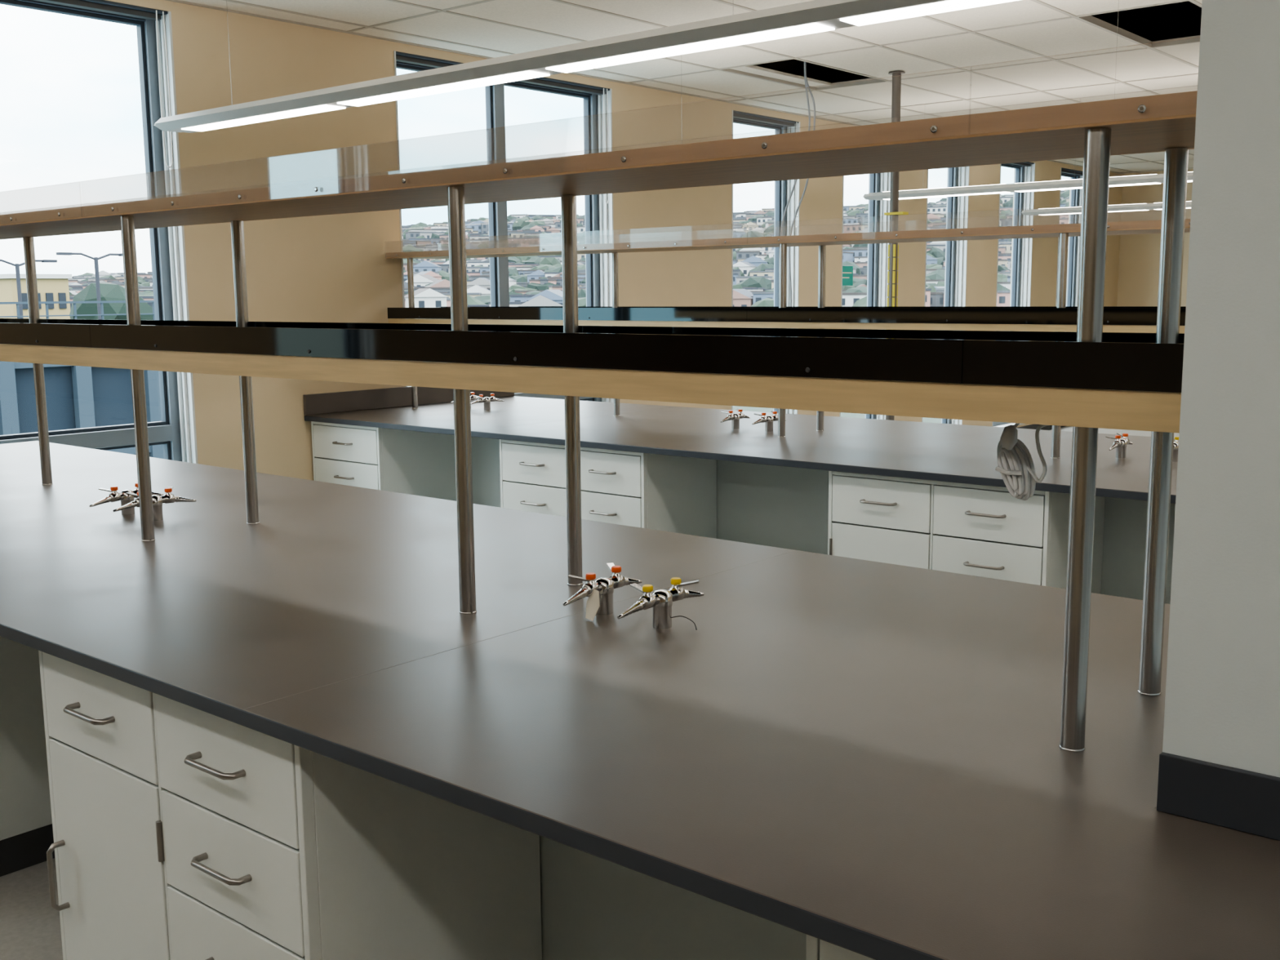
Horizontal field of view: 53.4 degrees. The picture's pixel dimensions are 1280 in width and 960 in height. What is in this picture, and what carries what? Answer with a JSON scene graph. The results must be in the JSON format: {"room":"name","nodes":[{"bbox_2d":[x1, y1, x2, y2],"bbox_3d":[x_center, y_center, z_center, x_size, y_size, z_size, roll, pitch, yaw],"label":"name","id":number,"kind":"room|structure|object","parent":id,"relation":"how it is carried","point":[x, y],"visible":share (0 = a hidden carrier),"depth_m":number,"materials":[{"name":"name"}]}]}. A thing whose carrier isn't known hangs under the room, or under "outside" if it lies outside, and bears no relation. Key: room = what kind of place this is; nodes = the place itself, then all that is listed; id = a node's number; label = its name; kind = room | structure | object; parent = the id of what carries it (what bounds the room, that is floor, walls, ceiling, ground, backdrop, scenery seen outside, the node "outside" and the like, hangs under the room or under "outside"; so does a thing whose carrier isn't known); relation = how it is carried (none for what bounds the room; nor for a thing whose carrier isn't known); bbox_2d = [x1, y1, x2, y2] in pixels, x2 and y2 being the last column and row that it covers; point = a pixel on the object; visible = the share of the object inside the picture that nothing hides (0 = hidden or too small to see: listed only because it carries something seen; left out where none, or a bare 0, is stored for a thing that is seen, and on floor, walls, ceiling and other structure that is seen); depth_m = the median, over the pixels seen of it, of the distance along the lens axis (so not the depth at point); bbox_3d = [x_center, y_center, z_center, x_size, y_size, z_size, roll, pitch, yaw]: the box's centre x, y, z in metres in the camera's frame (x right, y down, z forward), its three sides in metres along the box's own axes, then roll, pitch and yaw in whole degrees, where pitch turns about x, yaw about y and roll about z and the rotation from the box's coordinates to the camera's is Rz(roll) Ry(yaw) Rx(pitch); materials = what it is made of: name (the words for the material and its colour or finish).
{"room":"laboratory","nodes":[
{"label":"laboratory","id":0,"kind":"room"},
{"bbox_2d":[35,259,57,262],"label":"street lamp","id":1,"kind":"object","parent":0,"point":[36,260],"depth_m":59.35,"materials":[{"name":"grey metal"}]},
{"bbox_2d":[0,426,1179,959],"bbox_3d":[3.078,0.851,4.849,10.120,0.120,19.900,6,11,40],"label":"floor","id":2,"kind":"structure","parent":0,"point":[30,928],"depth_m":3.16,"materials":[{"name":"plastic"}]},
{"bbox_2d":[0,635,54,876],"bbox_3d":[-2.065,0.584,3.521,0.850,0.887,0.524,6,11,40],"label":"base cabinet","id":3,"kind":"object","parent":2,"relation":"on","point":[26,829],"visible":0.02,"depth_m":3.38,"materials":[{"name":"white metal"}]},
{"bbox_2d":[38,650,542,959],"bbox_3d":[-0.660,0.743,2.352,0.820,0.887,0.524,6,11,40],"label":"base cabinet","id":4,"kind":"object","parent":2,"relation":"on","point":[181,831],"visible":0.75,"depth_m":2.10,"materials":[{"name":"white wood"}]},
{"bbox_2d":[0,440,1279,959],"bbox_3d":[-0.349,0.236,2.633,7.050,0.026,1.480,6,11,40],"label":"countertop","id":5,"kind":"structure","parent":4,"relation":"on","point":[865,757],"depth_m":1.93,"materials":[{"name":"plastic"}]},
{"bbox_2d":[88,481,163,515],"bbox_3d":[-1.441,0.054,3.564,0.058,0.083,0.230,5,10,34],"label":"turret","id":6,"kind":"object","parent":5,"relation":"on","point":[114,495],"visible":0.77,"depth_m":3.54,"materials":[{"name":"silver metal"}]},
{"bbox_2d":[112,486,195,520],"bbox_3d":[-1.325,0.067,3.470,0.230,0.083,0.058,-9,12,-44],"label":"turret","id":7,"kind":"object","parent":5,"relation":"on","point":[168,498],"visible":0.82,"depth_m":3.45,"materials":[{"name":"silver metal"}]},
{"bbox_2d":[0,90,1197,751],"bbox_3d":[-1.138,-0.304,3.232,5.005,0.882,0.376,6,11,40],"label":"shelf unit","id":8,"kind":"object","parent":5,"relation":"on","point":[1087,380],"visible":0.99,"depth_m":1.99,"materials":[{"name":"wood"}]},
{"bbox_2d":[995,422,1048,500],"bbox_3d":[0.548,-0.040,1.769,0.125,0.145,0.054,6,11,40],"label":"power cord","id":9,"kind":"object","parent":8,"relation":"attached to","point":[1017,472],"visible":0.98,"depth_m":1.78,"materials":[{"name":"white plastic"}]},
{"bbox_2d":[562,562,642,621],"bbox_3d":[-0.071,0.211,2.412,0.072,0.083,0.230,6,11,37],"label":"turret","id":10,"kind":"object","parent":5,"relation":"on","point":[599,592],"visible":0.99,"depth_m":2.39,"materials":[{"name":"silver metal"}]},
{"bbox_2d":[617,577,704,630],"bbox_3d":[0.047,0.227,2.295,0.223,0.083,0.092,-6,10,-32],"label":"turret","id":11,"kind":"object","parent":5,"relation":"on","point":[660,601],"visible":1,"depth_m":2.29,"materials":[{"name":"silver metal"}]},
{"bbox_2d":[1156,751,1279,840],"bbox_3d":[1.379,0.437,0.830,2.030,0.068,0.010,6,11,40],"label":"baseboard","id":12,"kind":"structure","parent":5,"relation":"on","point":[1246,801],"depth_m":1.43,"materials":[{"name":"grey rubber"}]},
{"bbox_2d":[311,421,456,501],"bbox_3d":[-1.321,0.131,6.558,0.540,0.887,0.524,6,11,40],"label":"base cabinet","id":13,"kind":"object","parent":2,"relation":"on","point":[422,464],"visible":0.38,"depth_m":6.35,"materials":[{"name":"white wood"}]},
{"bbox_2d":[304,395,1177,503],"bbox_3d":[1.471,-0.095,4.774,7.050,0.026,1.480,6,11,40],"label":"countertop","id":14,"kind":"structure","parent":13,"relation":"on","point":[965,454],"depth_m":5.25,"materials":[{"name":"plastic"}]},
{"bbox_2d":[450,391,479,408],"bbox_3d":[-0.923,-0.422,6.772,0.058,0.083,0.230,7,11,42],"label":"turret","id":15,"kind":"object","parent":14,"relation":"on","point":[472,397],"visible":0.38,"depth_m":6.78,"materials":[{"name":"silver metal"}]},
{"bbox_2d":[470,393,504,410],"bbox_3d":[-0.808,-0.409,6.677,0.058,0.083,0.230,7,12,44],"label":"turret","id":16,"kind":"object","parent":14,"relation":"on","point":[486,401],"visible":0.99,"depth_m":6.66,"materials":[{"name":"silver metal"}]},
{"bbox_2d":[720,408,750,429],"bbox_3d":[0.416,-0.270,5.657,0.058,0.083,0.230,6,11,38],"label":"turret","id":17,"kind":"object","parent":14,"relation":"on","point":[735,418],"visible":1,"depth_m":5.64,"materials":[{"name":"silver metal"}]},
{"bbox_2d":[751,410,786,431],"bbox_3d":[0.555,-0.255,5.543,0.058,0.083,0.230,8,12,44],"label":"turret","id":18,"kind":"object","parent":14,"relation":"on","point":[768,420],"visible":0.8,"depth_m":5.52,"materials":[{"name":"silver metal"}]},
{"bbox_2d":[386,218,1190,458],"bbox_3d":[1.431,-0.550,4.750,6.960,0.882,0.376,6,11,40],"label":"shelf unit","id":19,"kind":"object","parent":14,"relation":"on","point":[1133,319],"visible":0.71,"depth_m":5.19,"materials":[{"name":"metal"}]},
{"bbox_2d":[1105,432,1133,457],"bbox_3d":[1.718,-0.123,4.573,0.058,0.083,0.230,6,11,39],"label":"turret","id":20,"kind":"object","parent":14,"relation":"on","point":[1120,444],"visible":1,"depth_m":4.55,"materials":[{"name":"silver metal"}]},
{"bbox_2d":[1172,436,1178,462],"bbox_3d":[1.860,-0.107,4.456,0.227,0.083,0.060,-7,10,-37],"label":"turret","id":21,"kind":"object","parent":14,"relation":"on","point":[1175,446],"visible":0.25,"depth_m":4.44,"materials":[{"name":"silver metal"}]},
{"bbox_2d":[498,439,716,538],"bbox_3d":[-0.153,0.263,5.586,0.830,0.887,0.524,6,11,40],"label":"base cabinet","id":22,"kind":"object","parent":2,"relation":"on","point":[654,491],"visible":0.34,"depth_m":5.31,"materials":[{"name":"white wood"}]},
{"bbox_2d":[539,835,806,959],"bbox_3d":[-0.349,0.692,2.687,7.040,0.884,0.394,6,11,40],"label":"panel","id":23,"kind":"object","parent":2,"relation":"on","point":[593,908],"visible":0.02,"depth_m":2.15,"materials":[{"name":"white painted steel"}]},
{"bbox_2d":[471,436,1175,604],"bbox_3d":[1.471,0.361,4.829,7.040,0.884,0.394,6,11,40],"label":"panel","id":24,"kind":"object","parent":2,"relation":"on","point":[784,507],"visible":0.02,"depth_m":5.26,"materials":[{"name":"white painted steel"}]},
{"bbox_2d":[805,934,875,959],"bbox_3d":[0.641,0.890,1.268,0.840,0.887,0.524,6,11,40],"label":"base cabinet","id":25,"kind":"object","parent":2,"relation":"on","point":[816,948],"visible":0.02,"depth_m":1.29,"materials":[{"name":"white wood"}]},
{"bbox_2d":[884,71,908,420],"bbox_3d":[1.591,-1.172,7.981,0.140,3.000,0.120,6,11,40],"label":"pole","id":26,"kind":"object","parent":2,"relation":"on","point":[893,248],"visible":0.41,"depth_m":7.90,"materials":[{"name":"grey"}]},
{"bbox_2d":[827,471,1105,594],"bbox_3d":[1.133,0.409,4.515,0.810,0.887,0.524,6,11,40],"label":"base cabinet","id":27,"kind":"object","parent":2,"relation":"on","point":[987,531],"visible":0.41,"depth_m":4.27,"materials":[{"name":"white metal"}]},
{"bbox_2d":[105,0,1123,480],"bbox_3d":[-0.705,-1.415,7.715,0.220,3.600,19.900,6,11,40],"label":"wall","id":28,"kind":"structure","parent":0,"point":[335,268],"depth_m":6.56,"materials":[{"name":"beige paint"}]},
{"bbox_2d":[0,0,198,463],"bbox_3d":[-2.762,-0.696,5.316,0.194,2.670,1.815,6,11,40],"label":"window","id":29,"kind":"structure","parent":28,"relation":"in","point":[176,430],"depth_m":5.87,"materials":[{"name":"silver metal"}]},
{"bbox_2d":[155,10,173,168],"bbox_3d":[-2.142,-1.757,5.738,0.006,0.685,0.050,6,11,40],"label":"chain","id":30,"kind":"object","parent":29,"relation":"attached to","point":[156,11],"visible":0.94,"depth_m":5.73,"materials":[{"name":"white"}]},
{"bbox_2d":[302,386,514,415],"bbox_3d":[-1.228,-0.466,7.017,0.022,0.104,1.470,6,11,40],"label":"backsplash","id":31,"kind":"structure","parent":28,"relation":"attached to","point":[368,399],"depth_m":6.79,"materials":[{"name":"plastic"}]},
{"bbox_2d":[393,50,613,404],"bbox_3d":[-0.799,-1.053,7.626,0.194,2.670,1.740,6,11,40],"label":"window","id":32,"kind":"structure","parent":28,"relation":"in","point":[598,215],"depth_m":7.81,"materials":[{"name":"silver metal"}]},
{"bbox_2d":[603,88,608,204],"bbox_3d":[-0.213,-2.098,8.010,0.006,0.705,0.050,6,11,40],"label":"chain","id":33,"kind":"object","parent":32,"relation":"attached to","point":[603,88],"visible":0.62,"depth_m":7.99,"materials":[{"name":"white"}]},
{"bbox_2d":[731,110,799,413],"bbox_3d":[0.874,-1.357,9.593,0.194,2.670,0.880,6,11,40],"label":"window","id":34,"kind":"structure","parent":28,"relation":"in","point":[783,188],"depth_m":9.80,"materials":[{"name":"silver metal"}]},
{"bbox_2d":[795,122,799,217],"bbox_3d":[1.196,-2.354,9.667,0.006,0.705,0.050,6,11,40],"label":"chain","id":35,"kind":"object","parent":34,"relation":"attached to","point":[798,122],"visible":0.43,"depth_m":9.70,"materials":[{"name":"white"}]},
{"bbox_2d":[839,172,890,419],"bbox_3d":[1.819,-1.528,10.706,0.194,2.670,0.800,6,11,40],"label":"window","id":36,"kind":"structure","parent":28,"relation":"in","point":[877,253],"depth_m":10.92,"materials":[{"name":"silver metal"}]},
{"bbox_2d":[842,266,853,285],"bbox_3d":[1.704,-1.696,10.579,0.009,0.160,0.240,6,11,40],"label":"notice sign","id":37,"kind":"object","parent":36,"relation":"attached to","point":[847,271],"visible":0.64,"depth_m":10.61,"materials":[{"name":"teal"}]},
{"bbox_2d":[921,166,969,424],"bbox_3d":[2.745,-1.697,11.795,0.194,2.670,0.820,6,11,40],"label":"window","id":38,"kind":"structure","parent":28,"relation":"in","point":[957,212],"depth_m":12.01,"materials":[{"name":"silver metal"}]},
{"bbox_2d":[991,161,1035,427],"bbox_3d":[3.704,-1.871,12.923,0.194,2.670,0.820,6,11,40],"label":"window","id":39,"kind":"structure","parent":28,"relation":"in","point":[1022,248],"depth_m":13.12,"materials":[{"name":"silver metal"}]},
{"bbox_2d":[1017,424,1066,430],"bbox_3d":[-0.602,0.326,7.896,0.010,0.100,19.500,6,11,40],"label":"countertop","id":40,"kind":"structure","parent":28,"relation":"attached to","point":[1030,426],"depth_m":13.54,"materials":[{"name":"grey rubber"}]},
{"bbox_2d":[1055,167,1083,306],"bbox_3d":[4.662,-2.045,14.050,0.194,2.670,0.820,6,11,40],"label":"window","id":41,"kind":"structure","parent":28,"relation":"in","point":[1073,251],"depth_m":14.26,"materials":[{"name":"silver metal"}]},
{"bbox_2d":[165,0,1202,174],"bbox_3d":[3.071,-2.028,4.410,9.670,0.035,19.500,6,11,40],"label":"ceiling","id":42,"kind":"structure","parent":0,"point":[1020,54],"depth_m":7.05,"materials":[{"name":"tile"}]},
{"bbox_2d":[153,0,1018,133],"bbox_3d":[1.339,-1.383,2.480,8.550,0.659,0.210,6,11,40],"label":"linear pendant light","id":43,"kind":"object","parent":42,"relation":"hanging from","point":[814,16],"visible":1,"depth_m":3.68,"materials":[{"name":"grey paint"}]},
{"bbox_2d":[780,62,815,306],"bbox_3d":[0.958,-1.799,7.819,0.236,2.301,0.047,2,9,15],"label":"cable","id":44,"kind":"object","parent":42,"relation":"hanging from","point":[806,85],"visible":0.47,"depth_m":7.80,"materials":[{"name":"grey plastic"}]},
{"bbox_2d":[862,191,889,199],"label":"linear pendant light","id":45,"kind":"object","parent":42,"relation":"hanging from","point":[882,195],"depth_m":9.39,"materials":[{"name":"grey paint"}]},
{"bbox_2d":[1114,0,1119,98],"bbox_3d":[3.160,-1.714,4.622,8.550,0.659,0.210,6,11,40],"label":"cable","id":46,"kind":"object","parent":42,"relation":"hanging from","point":[1118,0],"visible":0.07,"depth_m":5.53,"materials":[{"name":"grey paint"}]},
{"bbox_2d":[898,178,1082,199],"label":"linear pendant light","id":47,"kind":"object","parent":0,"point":[1077,183],"depth_m":8.83,"materials":[{"name":"grey paint"}]},
{"bbox_2d":[1021,206,1081,215],"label":"linear pendant light","id":48,"kind":"object","parent":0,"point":[1075,210],"depth_m":11.43,"materials":[{"name":"grey paint"}]},
{"bbox_2d":[1107,202,1162,212],"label":"linear pendant light","id":49,"kind":"object","parent":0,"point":[1111,208],"depth_m":10.97,"materials":[{"name":"grey paint"}]},
{"bbox_2d":[1108,173,1164,186],"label":"linear pendant light","id":50,"kind":"object","parent":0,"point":[1139,180],"depth_m":8.20,"materials":[{"name":"grey paint"}]},
{"bbox_2d":[1092,0,1201,41],"bbox_3d":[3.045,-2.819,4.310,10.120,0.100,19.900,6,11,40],"label":"ceiling opening","id":51,"kind":"structure","parent":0,"point":[1183,19],"depth_m":10.03,"materials":[{"name":"black"}]},
{"bbox_2d":[1116,168,1193,306],"bbox_3d":[9.416,-2.139,12.017,9.670,3.600,0.200,6,11,40],"label":"wall","id":52,"kind":"structure","parent":0,"point":[1139,254],"depth_m":14.83,"materials":[{"name":"beige paint"}]},
{"bbox_2d":[1186,200,1191,208],"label":"linear pendant light","id":53,"kind":"object","parent":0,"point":[1188,202],"depth_m":10.68,"materials":[{"name":"grey paint"}]},
{"bbox_2d":[1162,0,1279,777],"bbox_3d":[1.554,-0.879,0.861,2.030,2.710,0.568,6,11,40],"label":"wall partition","id":54,"kind":"structure","parent":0,"point":[1222,699],"depth_m":1.39,"materials":[{"name":"paint"}]},
{"label":"outside","id":55,"kind":"structure","parent":0,"visible":0},
{"bbox_2d":[407,386,941,423],"bbox_3d":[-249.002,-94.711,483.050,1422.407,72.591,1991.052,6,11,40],"label":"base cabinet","id":56,"kind":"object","parent":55,"point":[744,408],"depth_m":109.94,"materials":[{"name":"grey wood"}]},
{"bbox_2d":[0,259,25,318],"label":"street lamp","id":57,"kind":"object","parent":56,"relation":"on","point":[18,282],"depth_m":58.53,"materials":[{"name":"grey metal"}]},
{"bbox_2d":[0,273,71,319],"bbox_3d":[-44.907,-7.202,92.555,8.400,15.200,4.400,6,11,40],"label":"commercial building","id":58,"kind":"structure","parent":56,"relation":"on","point":[51,287],"depth_m":89.14,"materials":[{"name":"brown"}]},
{"bbox_2d":[0,300,164,458],"bbox_3d":[-33.238,2.443,32.261,12.400,13.420,45.500,6,11,40],"label":"office building","id":59,"kind":"structure","parent":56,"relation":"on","point":[77,397],"depth_m":40.51,"materials":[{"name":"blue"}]},
{"bbox_2d":[56,252,122,319],"bbox_3d":[-25.454,-3.911,60.673,0.300,13.600,3.600,6,11,40],"label":"street lamp","id":60,"kind":"object","parent":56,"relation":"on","point":[95,259],"visible":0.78,"depth_m":59.80,"materials":[{"name":"grey metal"}]},
{"bbox_2d":[67,189,1070,319],"bbox_3d":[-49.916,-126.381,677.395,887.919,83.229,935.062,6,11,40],"label":"neighborhood","id":61,"kind":"object","parent":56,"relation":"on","point":[534,281],"visible":0.17,"depth_m":515.72,"materials":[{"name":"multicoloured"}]}
]}

